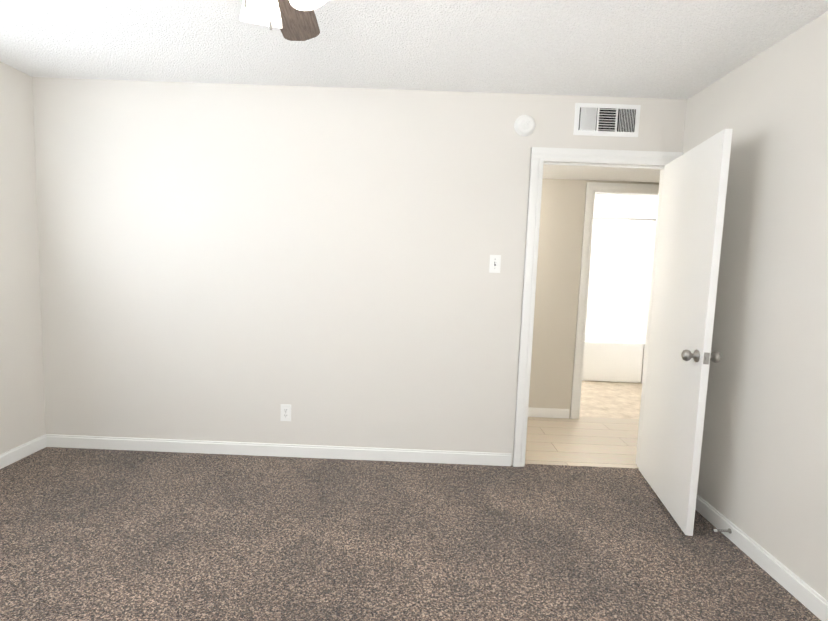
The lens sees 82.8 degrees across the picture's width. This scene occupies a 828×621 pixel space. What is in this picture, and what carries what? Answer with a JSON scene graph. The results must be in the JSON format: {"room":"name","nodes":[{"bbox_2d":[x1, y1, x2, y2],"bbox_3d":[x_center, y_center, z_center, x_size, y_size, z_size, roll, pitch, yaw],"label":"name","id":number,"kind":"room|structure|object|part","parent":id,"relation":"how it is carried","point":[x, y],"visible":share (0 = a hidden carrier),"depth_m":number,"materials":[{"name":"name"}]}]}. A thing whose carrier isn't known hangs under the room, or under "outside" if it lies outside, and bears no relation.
{"room":"empty bedroom","nodes":[
{"label":"empty bedroom","id":0,"kind":"room"},
{"bbox_2d":[0,62,45,453],"bbox_3d":[-2.568,-0.119,1.378,0.115,2.440,3.500,2,5,1],"label":"wall","id":1,"kind":"structure","parent":0,"point":[22,413],"depth_m":2.96,"materials":[{"name":"white paint"}]},
{"bbox_2d":[0,434,47,468],"bbox_3d":[-2.549,1.054,1.503,0.013,0.085,3.470,2,5,1],"label":"baseboard","id":2,"kind":"structure","parent":1,"relation":"attached to","point":[13,455],"depth_m":3.03,"materials":[{"name":"white wood"}]},
{"bbox_2d":[32,77,686,465],"bbox_3d":[-0.404,-0.205,3.158,4.400,2.440,0.115,2,5,1],"label":"wall","id":3,"kind":"structure","parent":0,"point":[232,263],"depth_m":3.09,"materials":[{"name":"white paint"}]},
{"bbox_2d":[48,434,510,465],"bbox_3d":[-0.922,0.954,3.209,3.165,0.085,0.013,2,5,1],"label":"baseboard","id":4,"kind":"structure","parent":3,"relation":"attached to","point":[63,441],"depth_m":3.20,"materials":[{"name":"white wood"}]},
{"bbox_2d":[280,404,290,420],"bbox_3d":[-0.870,0.694,3.187,0.072,0.116,0.007,2,5,1],"label":"outlet","id":5,"kind":"object","parent":3,"relation":"attached to","point":[285,412],"visible":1,"depth_m":3.19,"materials":[{"name":"white plastic"}]},
{"bbox_2d":[489,255,500,272],"bbox_3d":[0.531,-0.305,3.069,0.072,0.116,0.018,2,5,1],"label":"light switch","id":6,"kind":"object","parent":3,"relation":"attached to","point":[495,264],"visible":1,"depth_m":3.07,"materials":[{"name":"white plastic"}]},
{"bbox_2d":[514,115,534,135],"bbox_3d":[0.705,-1.175,2.974,0.134,0.134,0.040,2,5,1],"label":"smoke detector","id":7,"kind":"object","parent":3,"relation":"attached to","point":[524,125],"visible":0.98,"depth_m":2.96,"materials":[{"name":"white plastic"}]},
{"bbox_2d":[513,147,683,467],"bbox_3d":[1.199,0.021,3.160,0.972,2.111,0.155,2,5,1],"label":"door frame","id":8,"kind":"structure","parent":3,"relation":"attached to","point":[541,157],"depth_m":3.06,"materials":[{"name":"white wood"}]},
{"bbox_2d":[639,129,732,535],"bbox_3d":[1.510,0.113,2.695,0.179,2.014,0.819,3,5,10],"label":"bedroom door","id":9,"kind":"structure","parent":8,"relation":"attached to","point":[694,189],"depth_m":2.55,"materials":[{"name":"white paint"}]},
{"bbox_3d":[1.509,0.122,2.696,0.179,1.670,0.818,3,5,10],"label":"bedroom door hardware","id":10,"kind":"part","parent":9,"relation":"part of","materials":[{"name":"silver metal"}]},
{"bbox_2d":[573,103,640,136],"bbox_3d":[1.224,-1.208,2.976,0.410,0.197,0.016,2,5,1],"label":"air vent","id":11,"kind":"object","parent":3,"relation":"in","point":[596,119],"visible":1,"depth_m":2.98,"materials":[{"name":"white metal"}]},
{"bbox_2d":[0,447,820,620],"bbox_3d":[-0.476,1.241,1.441,4.400,0.120,3.655,2,5,1],"label":"floor carpet","id":12,"kind":"object","parent":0,"point":[104,535],"visible":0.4,"depth_m":2.23,"materials":[{"name":"brown carpet"}]},
{"bbox_2d":[0,0,827,98],"bbox_3d":[-0.380,-1.310,1.238,4.400,0.120,3.730,2,5,1],"label":"ceiling","id":13,"kind":"structure","parent":0,"point":[674,49],"depth_m":2.37,"materials":[{"name":"white paint"}]},
{"bbox_2d":[240,0,327,40],"bbox_3d":[-0.433,-1.012,1.336,1.274,0.495,1.249,2,5,1],"label":"ceiling fan","id":14,"kind":"object","parent":13,"relation":"hanging from","point":[294,20],"visible":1,"depth_m":1.43,"materials":[{"name":"brown metal"}]},
{"bbox_3d":[-0.443,-1.100,1.705,0.148,0.006,0.500,-10,6,-2],"label":"blade","id":15,"kind":"part","parent":14,"relation":"part of","materials":[{"name":"brown wood"}]},
{"bbox_2d":[525,381,641,467],"bbox_3d":[1.134,0.970,4.958,4.730,0.120,3.440,2,5,1],"label":"floor","id":16,"kind":"structure","parent":0,"point":[596,442],"depth_m":3.93,"materials":[{"name":"wood"}]},
{"bbox_2d":[582,333,643,382],"bbox_3d":[2.036,0.580,6.125,1.530,0.495,0.770,2,5,1],"label":"bathtub","id":17,"kind":"object","parent":16,"relation":"on","point":[612,358],"visible":0.4,"depth_m":5.74,"materials":[{"name":"white ceramic"}]},
{"bbox_2d":[528,179,658,417],"bbox_3d":[1.174,-0.247,4.238,4.730,2.440,0.115,2,5,1],"label":"wall","id":18,"kind":"structure","parent":0,"point":[562,213],"depth_m":4.19,"materials":[{"name":"beige paint"}]},
{"bbox_2d":[528,407,569,418],"bbox_3d":[1.129,0.930,4.284,4.500,0.085,0.013,2,5,1],"label":"baseboard","id":19,"kind":"structure","parent":18,"relation":"attached to","point":[549,412],"depth_m":4.28,"materials":[{"name":"white wood"}]},
{"bbox_2d":[570,182,658,418],"bbox_3d":[1.927,-0.053,4.239,0.922,2.111,0.136,2,5,1],"label":"door frame","id":20,"kind":"structure","parent":18,"relation":"attached to","point":[598,188],"depth_m":4.15,"materials":[{"name":"white wood"}]},
{"bbox_2d":[543,166,659,182],"bbox_3d":[1.204,-1.156,3.658,4.730,0.100,1.100,2,5,1],"label":"ceiling","id":21,"kind":"structure","parent":0,"point":[602,174],"depth_m":3.82,"materials":[{"name":"white paint"}]},
{"bbox_2d":[585,194,657,382],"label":"window","id":22,"kind":"structure","parent":0,"point":[619,285],"depth_m":6.33,"materials":[{"name":"white glass"}]},
{"bbox_2d":[594,217,655,220],"bbox_3d":[2.095,-1.101,5.560,1.546,0.023,0.024,2,5,1],"label":"shower rod","id":23,"kind":"object","parent":22,"relation":"attached to","point":[618,218],"visible":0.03,"depth_m":5.55,"materials":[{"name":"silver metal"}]},
{"bbox_2d":[682,12,827,600],"bbox_3d":[1.713,0.046,1.338,0.115,2.440,3.500,2,5,1],"label":"wall","id":24,"kind":"structure","parent":0,"point":[763,476],"depth_m":2.17,"materials":[{"name":"white paint"}]},
{"bbox_2d":[695,494,827,620],"bbox_3d":[1.618,1.124,2.422,0.013,0.085,1.545,2,5,1],"label":"baseboard","id":25,"kind":"structure","parent":24,"relation":"attached to","point":[813,601],"depth_m":2.13,"materials":[{"name":"white wood"}]},
{"bbox_2d":[714,528,731,533],"bbox_3d":[1.571,1.122,2.395,0.082,0.024,0.023,2,5,1],"label":"spring door stop","id":26,"kind":"object","parent":25,"relation":"attached to","point":[728,530],"visible":1,"depth_m":2.39,"materials":[{"name":"silver metal"}]}
]}

